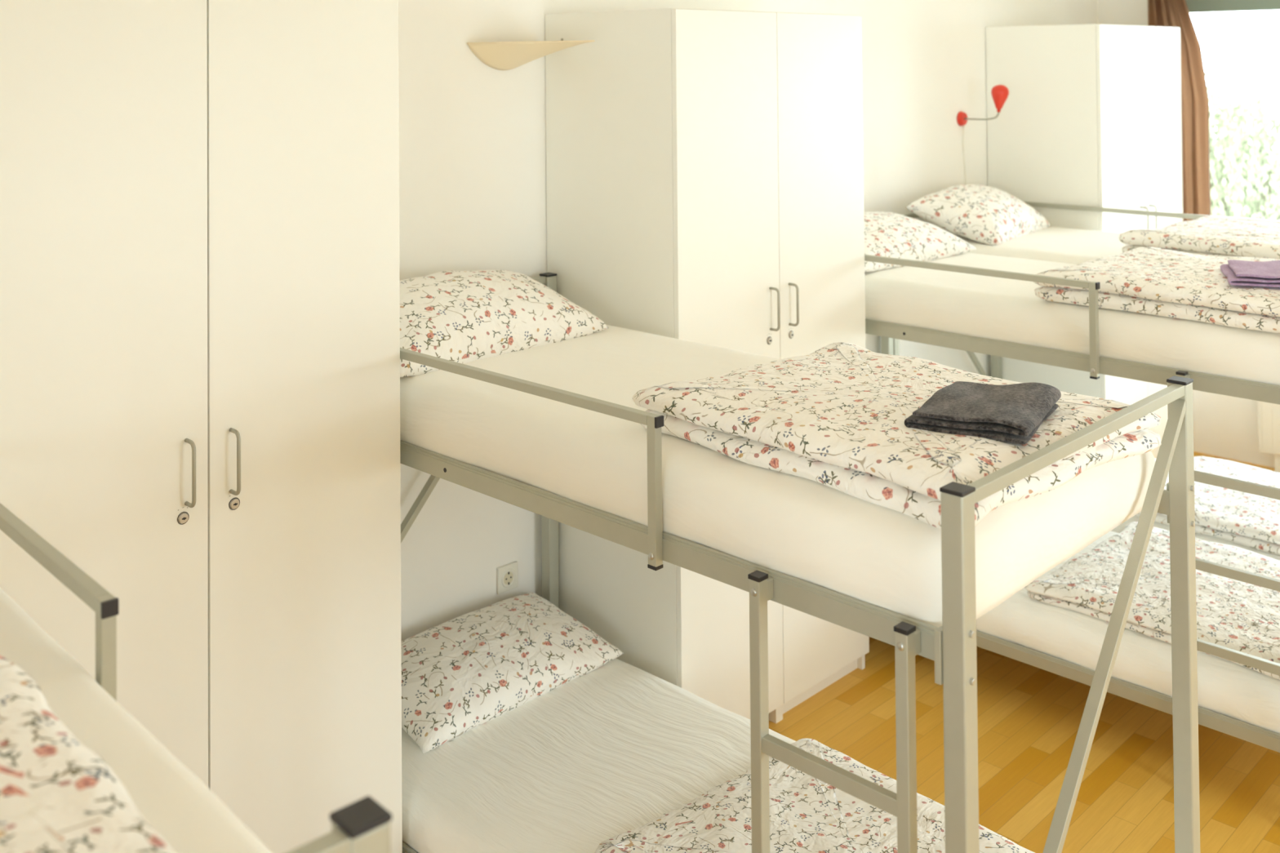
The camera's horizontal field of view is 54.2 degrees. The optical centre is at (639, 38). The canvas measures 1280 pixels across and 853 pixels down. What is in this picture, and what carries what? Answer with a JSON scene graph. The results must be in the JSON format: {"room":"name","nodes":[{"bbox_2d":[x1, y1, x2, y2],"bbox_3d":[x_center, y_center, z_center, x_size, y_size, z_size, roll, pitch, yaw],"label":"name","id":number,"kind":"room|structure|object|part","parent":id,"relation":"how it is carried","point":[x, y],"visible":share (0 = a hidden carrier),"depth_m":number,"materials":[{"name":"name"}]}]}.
{"room":"dormitory","nodes":[
{"label":"dormitory","id":0,"kind":"room"},
{"bbox_2d":[398,0,1097,641],"bbox_3d":[-0.488,0.793,4.078,0.200,2.850,9.180,-2,-2,44],"label":"wall","id":1,"kind":"structure","parent":0,"point":[473,197],"depth_m":4.02,"materials":[{"name":"paint"}]},
{"bbox_2d":[496,560,517,594],"bbox_3d":[-0.419,1.710,3.970,0.013,0.082,0.082,-2,-2,44],"label":"wall socket","id":2,"kind":"object","parent":1,"relation":"attached to","point":[507,575],"visible":1,"depth_m":3.96,"materials":[{"name":"white plastic"}]},
{"bbox_2d":[466,38,595,70],"bbox_3d":[-0.298,0.049,3.868,0.392,0.098,0.301,-2,-2,44],"label":"wall lamp","id":3,"kind":"object","parent":1,"relation":"attached to","point":[500,55],"depth_m":3.87,"materials":[{"name":"beige glass"}]},
{"bbox_2d":[956,84,1008,184],"bbox_3d":[1.640,0.502,5.960,0.250,0.566,0.082,-2,-2,44],"label":"reading lamp","id":4,"kind":"object","parent":1,"relation":"attached to","point":[1000,93],"visible":0.97,"depth_m":5.90,"materials":[{"name":"red paint"}]},
{"bbox_3d":[1.557,0.387,6.042,0.022,0.070,0.070,-2,-2,44],"label":"wall plate","id":5,"kind":"part","parent":4,"relation":"part of","materials":[{"name":"red paint"}]},
{"bbox_3d":[1.569,0.602,6.058,0.011,0.370,0.031,-1,-1,28],"label":"cord","id":6,"kind":"part","parent":4,"relation":"part of","materials":[{"name":"white plastic"}]},
{"bbox_3d":[1.699,0.282,5.906,0.082,0.130,0.082,-2,-2,44],"label":"lamp shade","id":7,"kind":"part","parent":4,"relation":"part of","materials":[{"name":"red paint"}]},
{"bbox_2d":[768,451,1279,852],"bbox_3d":[1.303,2.230,2.330,5.150,0.120,9.180,-2,-2,44],"label":"floor","id":8,"kind":"structure","parent":0,"point":[1029,717],"depth_m":3.83,"materials":[{"name":"brown wood"}]},
{"bbox_2d":[0,502,392,852],"bbox_3d":[-1.261,1.450,1.555,0.990,1.454,2.056,1,-1,-43],"label":"bunk bed","id":9,"kind":"object","parent":8,"relation":"on","point":[362,825],"visible":0.44,"depth_m":1.62,"materials":[{"name":"silver metal"}]},
{"bbox_3d":[-1.153,0.750,2.120,0.020,0.020,1.321,1,-1,-43],"label":"guard rail","id":10,"kind":"part","parent":9,"relation":"part of","materials":[{"name":"silver metal"}]},
{"bbox_2d":[0,587,271,852],"bbox_3d":[-1.274,0.897,1.560,0.951,0.186,1.995,1,-1,-43],"label":"mattress","id":11,"kind":"object","parent":9,"relation":"on","point":[170,797],"visible":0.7,"depth_m":1.42,"materials":[{"name":"white fabric"}]},
{"bbox_2d":[0,655,174,852],"bbox_3d":[-0.942,0.750,1.131,0.787,0.096,0.974,1,-1,-43],"label":"duvet","id":12,"kind":"object","parent":11,"relation":"on","point":[57,795],"visible":1,"depth_m":1.19,"materials":[{"name":"fabric"}]},
{"bbox_3d":[-0.248,1.430,1.128,0.040,1.436,0.040,1,-1,-43],"label":"post","id":13,"kind":"part","parent":9,"relation":"part of","materials":[{"name":"silver metal"}]},
{"bbox_2d":[0,0,402,852],"bbox_3d":[-1.106,1.051,2.835,0.621,2.298,0.974,-2,-2,44],"label":"wardrobe","id":14,"kind":"object","parent":8,"relation":"on","point":[200,300],"visible":1,"depth_m":2.67,"materials":[{"name":"white laminate"}]},
{"bbox_3d":[-1.087,1.014,2.477,0.018,2.233,0.484,-2,-2,44],"label":"door","id":15,"kind":"part","parent":14,"relation":"part of","materials":[{"name":"white laminate"}]},
{"bbox_3d":[-0.933,0.904,2.599,0.039,0.139,0.008,-2,-2,44],"label":"handle","id":16,"kind":"part","parent":14,"relation":"part of","materials":[{"name":"grey metal"}]},
{"bbox_3d":[-0.864,0.904,2.671,0.039,0.139,0.008,-2,-2,44],"label":"handle","id":17,"kind":"part","parent":14,"relation":"part of","materials":[{"name":"grey metal"}]},
{"bbox_3d":[-0.748,1.018,2.828,0.018,2.233,0.484,-2,-2,44],"label":"door","id":18,"kind":"part","parent":14,"relation":"part of","materials":[{"name":"white laminate"}]},
{"bbox_2d":[545,8,869,723],"bbox_3d":[0.260,1.066,4.247,0.621,2.298,0.978,-2,-2,44],"label":"wardrobe","id":19,"kind":"object","parent":8,"relation":"on","point":[704,167],"visible":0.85,"depth_m":3.95,"materials":[{"name":"white laminate"}]},
{"bbox_3d":[-0.095,1.063,3.922,0.564,2.298,0.018,-2,-2,44],"label":"panel","id":20,"kind":"part","parent":19,"relation":"part of","materials":[{"name":"white laminate"}]},
{"bbox_3d":[0.279,1.030,3.889,0.018,2.233,0.487,-2,-2,44],"label":"door","id":21,"kind":"part","parent":19,"relation":"part of","materials":[{"name":"white laminate"}]},
{"bbox_3d":[0.230,-0.073,4.288,0.564,0.018,0.942,-2,-2,44],"label":"panel","id":22,"kind":"part","parent":19,"relation":"part of","materials":[{"name":"white laminate"}]},
{"bbox_3d":[0.432,0.868,4.013,0.039,0.139,0.008,-2,-2,44],"label":"handle","id":23,"kind":"part","parent":19,"relation":"part of","materials":[{"name":"grey metal"}]},
{"bbox_3d":[0.243,1.075,4.263,0.554,2.280,0.036,-2,-2,44],"label":"panel","id":24,"kind":"part","parent":19,"relation":"part of","materials":[{"name":"white laminate"}]},
{"bbox_3d":[0.502,0.869,4.084,0.039,0.139,0.008,-2,-2,44],"label":"handle","id":25,"kind":"part","parent":19,"relation":"part of","materials":[{"name":"grey metal"}]},
{"bbox_3d":[0.619,1.033,4.240,0.018,2.233,0.487,-2,-2,44],"label":"door","id":26,"kind":"part","parent":19,"relation":"part of","materials":[{"name":"white laminate"}]},
{"bbox_3d":[0.573,1.070,4.612,0.564,2.298,0.018,-2,-2,44],"label":"panel","id":27,"kind":"part","parent":19,"relation":"part of","materials":[{"name":"white laminate"}]},
{"bbox_2d":[400,272,1199,852],"bbox_3d":[0.104,1.466,3.004,2.056,1.454,0.990,-2,-2,44],"label":"bunk bed","id":28,"kind":"object","parent":8,"relation":"on","point":[952,646],"visible":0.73,"depth_m":2.30,"materials":[{"name":"silver metal"}]},
{"bbox_3d":[-0.200,1.972,2.678,1.969,0.046,0.014,-2,-2,44],"label":"rail","id":29,"kind":"part","parent":28,"relation":"part of","materials":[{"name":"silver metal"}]},
{"bbox_3d":[-0.455,0.760,2.914,1.321,0.020,0.020,-2,-2,44],"label":"guard rail","id":30,"kind":"part","parent":28,"relation":"part of","materials":[{"name":"silver metal"}]},
{"bbox_3d":[-0.292,1.486,4.043,0.040,1.436,0.040,-2,-2,44],"label":"post","id":31,"kind":"part","parent":28,"relation":"part of","materials":[{"name":"silver metal"}]},
{"bbox_3d":[-0.208,1.000,2.697,1.969,0.050,0.014,-2,-2,44],"label":"rail","id":32,"kind":"part","parent":28,"relation":"part of","materials":[{"name":"silver metal"}]},
{"bbox_2d":[401,658,1034,852],"bbox_3d":[0.115,1.906,3.006,1.981,0.144,0.912,-2,-2,44],"label":"mattress","id":33,"kind":"object","parent":28,"relation":"on","point":[617,747],"visible":0.52,"depth_m":3.17,"materials":[{"name":"white fabric"}]},
{"bbox_2d":[400,592,623,753],"bbox_3d":[-0.447,1.787,3.611,0.405,0.167,0.730,-2,-2,44],"label":"pillow","id":34,"kind":"object","parent":33,"relation":"on","point":[460,674],"visible":0.82,"depth_m":3.52,"materials":[{"name":"fabric"}]},
{"bbox_2d":[595,738,1030,852],"bbox_3d":[0.472,1.804,2.670,0.748,0.052,0.957,0,-1,-41],"label":"duvet","id":35,"kind":"object","parent":33,"relation":"on","point":[808,815],"visible":0.71,"depth_m":2.86,"materials":[{"name":"fabric"}]},
{"bbox_2d":[400,324,1155,627],"bbox_3d":[0.102,0.921,3.029,1.982,0.170,0.913,-2,-2,44],"label":"mattress","id":36,"kind":"object","parent":28,"relation":"on","point":[809,531],"visible":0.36,"depth_m":2.47,"materials":[{"name":"white fabric"}]},
{"bbox_2d":[399,269,608,377],"bbox_3d":[-0.506,0.776,3.527,0.439,0.211,0.750,-1,-1,43],"label":"pillow","id":37,"kind":"object","parent":36,"relation":"on","point":[468,316],"visible":0.7,"depth_m":3.42,"materials":[{"name":"fabric"}]},
{"bbox_2d":[631,342,1161,528],"bbox_3d":[0.513,0.779,2.600,0.731,0.105,0.876,0,-1,-41],"label":"duvet","id":38,"kind":"object","parent":36,"relation":"on","point":[833,415],"visible":0.81,"depth_m":2.43,"materials":[{"name":"fabric"}]},
{"bbox_2d":[904,381,1061,444],"bbox_3d":[0.665,0.710,2.418,0.233,0.045,0.295,-1,-1,30],"label":"towel","id":39,"kind":"object","parent":38,"relation":"on","point":[1014,413],"visible":1,"depth_m":2.35,"materials":[{"name":"grey fabric"}]},
{"bbox_3d":[0.513,1.440,1.984,0.040,1.436,0.040,-2,-2,44],"label":"post","id":40,"kind":"part","parent":28,"relation":"part of","materials":[{"name":"silver metal"}]},
{"bbox_3d":[0.422,1.008,3.348,1.969,0.050,0.014,-2,-2,44],"label":"rail","id":41,"kind":"part","parent":28,"relation":"part of","materials":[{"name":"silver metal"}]},
{"bbox_3d":[1.153,1.447,2.646,0.040,1.436,0.040,-2,-2,44],"label":"post","id":42,"kind":"part","parent":28,"relation":"part of","materials":[{"name":"silver metal"}]},
{"bbox_2d":[864,254,1279,752],"bbox_3d":[1.477,1.481,4.423,2.056,1.454,0.990,-2,-2,44],"label":"bunk bed","id":43,"kind":"object","parent":8,"relation":"on","point":[1095,365],"visible":0.32,"depth_m":3.84,"materials":[{"name":"silver metal"}]},
{"bbox_3d":[1.081,1.501,5.462,0.040,1.436,0.040,-2,-2,44],"label":"post","id":44,"kind":"part","parent":43,"relation":"part of","materials":[{"name":"silver metal"}]},
{"bbox_3d":[0.917,0.775,4.333,1.321,0.020,0.020,-2,-2,44],"label":"guard rail","id":45,"kind":"part","parent":43,"relation":"part of","materials":[{"name":"silver metal"}]},
{"bbox_2d":[864,253,1279,385],"bbox_3d":[1.480,0.936,4.443,1.983,0.170,0.914,-2,-2,44],"label":"mattress","id":46,"kind":"object","parent":43,"relation":"on","point":[994,308],"visible":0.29,"depth_m":4.03,"materials":[{"name":"white fabric"}]},
{"bbox_2d":[863,211,975,271],"bbox_3d":[0.940,0.796,4.979,0.750,0.182,0.442,1,-1,-43],"label":"pillow","id":47,"kind":"object","parent":46,"relation":"on","point":[887,234],"visible":0.61,"depth_m":4.87,"materials":[{"name":"fabric"}]},
{"bbox_2d":[1033,246,1279,333],"bbox_3d":[1.899,0.791,3.997,0.822,0.112,0.998,1,-2,-44],"label":"duvet","id":48,"kind":"object","parent":46,"relation":"on","point":[1148,280],"visible":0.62,"depth_m":3.87,"materials":[{"name":"fabric"}]},
{"bbox_2d":[1220,259,1279,287],"bbox_3d":[1.932,0.717,3.835,0.263,0.043,0.312,-1,-1,20],"label":"towel","id":49,"kind":"object","parent":48,"relation":"on","point":[1238,273],"visible":1,"depth_m":3.78,"materials":[{"name":"fabric"}]},
{"bbox_3d":[1.164,1.016,4.115,1.969,0.050,0.014,-2,-2,44],"label":"rail","id":50,"kind":"part","parent":43,"relation":"part of","materials":[{"name":"silver metal"}]},
{"bbox_2d":[976,531,1279,733],"bbox_3d":[1.487,1.915,4.425,1.983,0.157,0.911,-2,-2,44],"label":"mattress","id":51,"kind":"object","parent":43,"relation":"on","point":[1225,687],"visible":0.06,"depth_m":3.81,"materials":[{"name":"white fabric"}]},
{"bbox_2d":[1024,521,1279,679],"bbox_3d":[1.885,1.795,4.027,0.824,0.074,0.997,1,-2,-44],"label":"duvet","id":52,"kind":"object","parent":51,"relation":"on","point":[1235,615],"visible":0.79,"depth_m":4.01,"materials":[{"name":"fabric"}]},
{"bbox_3d":[1.172,1.988,4.097,1.969,0.046,0.014,-2,-2,44],"label":"rail","id":53,"kind":"part","parent":43,"relation":"part of","materials":[{"name":"silver metal"}]},
{"bbox_2d":[986,23,1182,458],"bbox_3d":[2.294,1.089,6.350,0.621,2.298,0.974,-2,-2,44],"label":"wardrobe","id":54,"kind":"object","parent":8,"relation":"on","point":[1091,114],"visible":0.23,"depth_m":6.04,"materials":[{"name":"white laminate"}]},
{"bbox_3d":[1.941,1.086,6.026,0.564,2.298,0.018,-2,-2,44],"label":"panel","id":55,"kind":"part","parent":54,"relation":"part of","materials":[{"name":"white laminate"}]},
{"bbox_3d":[2.313,1.052,5.992,0.018,2.233,0.485,-2,-2,44],"label":"door","id":56,"kind":"part","parent":54,"relation":"part of","materials":[{"name":"white laminate"}]},
{"bbox_3d":[2.264,-0.050,6.391,0.564,0.018,0.938,-2,-2,44],"label":"panel","id":57,"kind":"part","parent":54,"relation":"part of","materials":[{"name":"white laminate"}]},
{"bbox_3d":[2.466,0.891,6.115,0.039,0.139,0.008,-2,-2,44],"label":"handle","id":58,"kind":"part","parent":54,"relation":"part of","materials":[{"name":"grey metal"}]},
{"bbox_3d":[2.536,0.892,6.187,0.039,0.139,0.008,-2,-2,44],"label":"handle","id":59,"kind":"part","parent":54,"relation":"part of","materials":[{"name":"grey metal"}]},
{"bbox_3d":[2.652,1.056,6.342,0.018,2.233,0.485,-2,-2,44],"label":"door","id":60,"kind":"part","parent":54,"relation":"part of","materials":[{"name":"white laminate"}]},
{"bbox_2d":[893,200,1279,378],"bbox_3d":[2.164,1.489,5.134,2.056,1.454,0.990,-2,-2,44],"label":"bunk bed","id":61,"kind":"object","parent":8,"relation":"on","point":[996,361],"visible":0.02,"depth_m":5.80,"materials":[{"name":"silver metal"}]},
{"bbox_3d":[1.113,1.502,5.495,0.040,1.436,0.040,-2,-2,44],"label":"post","id":62,"kind":"part","parent":61,"relation":"part of","materials":[{"name":"silver metal"}]},
{"bbox_3d":[1.753,1.509,6.157,0.040,1.436,0.040,-2,-2,44],"label":"post","id":63,"kind":"part","parent":61,"relation":"part of","materials":[{"name":"silver metal"}]},
{"bbox_2d":[951,226,1130,264],"bbox_3d":[2.150,0.944,5.138,1.982,0.169,0.910,-2,-2,44],"label":"mattress","id":64,"kind":"object","parent":61,"relation":"on","point":[1051,244],"visible":0.28,"depth_m":5.26,"materials":[{"name":"white fabric"}]},
{"bbox_2d":[906,183,1051,245],"bbox_3d":[1.541,0.786,5.666,0.410,0.239,0.710,-1,-1,36],"label":"pillow","id":65,"kind":"object","parent":64,"relation":"on","point":[980,213],"visible":0.96,"depth_m":5.46,"materials":[{"name":"fabric"}]},
{"bbox_2d":[1118,215,1279,259],"bbox_3d":[2.506,0.797,4.786,0.767,0.119,1.062,0,-1,-42],"label":"duvet","id":66,"kind":"object","parent":64,"relation":"on","point":[1206,235],"visible":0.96,"depth_m":4.80,"materials":[{"name":"fabric"}]},
{"bbox_3d":[2.244,0.790,5.704,1.321,0.020,0.020,-2,-2,44],"label":"guard rail","id":67,"kind":"part","parent":61,"relation":"part of","materials":[{"name":"silver metal"}]},
{"bbox_2d":[1111,458,1279,560],"bbox_3d":[2.159,1.923,5.118,1.982,0.156,0.909,-2,-2,44],"label":"mattress","id":68,"kind":"object","parent":61,"relation":"on","point":[1120,528],"visible":0.02,"depth_m":4.63,"materials":[{"name":"white fabric"}]},
{"bbox_2d":[1133,456,1279,555],"bbox_3d":[2.447,1.799,4.784,0.775,0.086,0.969,1,-1,-43],"label":"duvet","id":69,"kind":"object","parent":68,"relation":"on","point":[1249,520],"visible":0.51,"depth_m":4.71,"materials":[{"name":"fabric"}]},
{"bbox_2d":[1257,400,1279,472],"bbox_3d":[3.423,2.026,6.319,0.540,0.405,0.100,-2,-2,44],"label":"radiator","id":70,"kind":"object","parent":8,"relation":"on","point":[1268,414],"visible":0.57,"depth_m":6.43,"materials":[{"name":"metal"}]},
{"bbox_2d":[1097,0,1274,467],"bbox_3d":[4.413,0.781,5.585,4.750,2.850,0.200,-2,-2,44],"label":"wall","id":71,"kind":"structure","parent":0,"point":[1224,426],"depth_m":6.71,"materials":[{"name":"paint"}]},
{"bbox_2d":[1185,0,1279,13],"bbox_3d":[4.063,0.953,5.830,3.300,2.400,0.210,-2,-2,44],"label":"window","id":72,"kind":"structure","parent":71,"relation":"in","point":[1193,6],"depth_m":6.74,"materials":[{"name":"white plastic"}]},
{"bbox_3d":[4.014,-0.364,5.730,3.780,0.030,0.164,-2,-2,44],"label":"curtain rod","id":73,"kind":"object","parent":71,"relation":"attached to","visible":0},
{"bbox_2d":[1147,0,1211,221],"bbox_3d":[2.896,0.559,6.701,0.110,1.761,0.332,0,-1,-42],"label":"curtain","id":74,"kind":"object","parent":73,"relation":"hanging from","point":[1170,13],"visible":0.31,"depth_m":6.67,"materials":[{"name":"brown fabric"}]},
{"label":"outside","id":75,"kind":"structure","parent":0,"visible":0},
{"bbox_3d":[32.079,7.679,37.421,120.000,0.200,84.100,-2,-2,44],"label":"ground","id":76,"kind":"structure","parent":75,"visible":0},
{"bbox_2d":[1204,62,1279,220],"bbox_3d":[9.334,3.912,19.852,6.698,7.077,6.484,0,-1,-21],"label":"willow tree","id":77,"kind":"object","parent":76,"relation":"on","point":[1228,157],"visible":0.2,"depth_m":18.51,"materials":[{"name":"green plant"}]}
]}

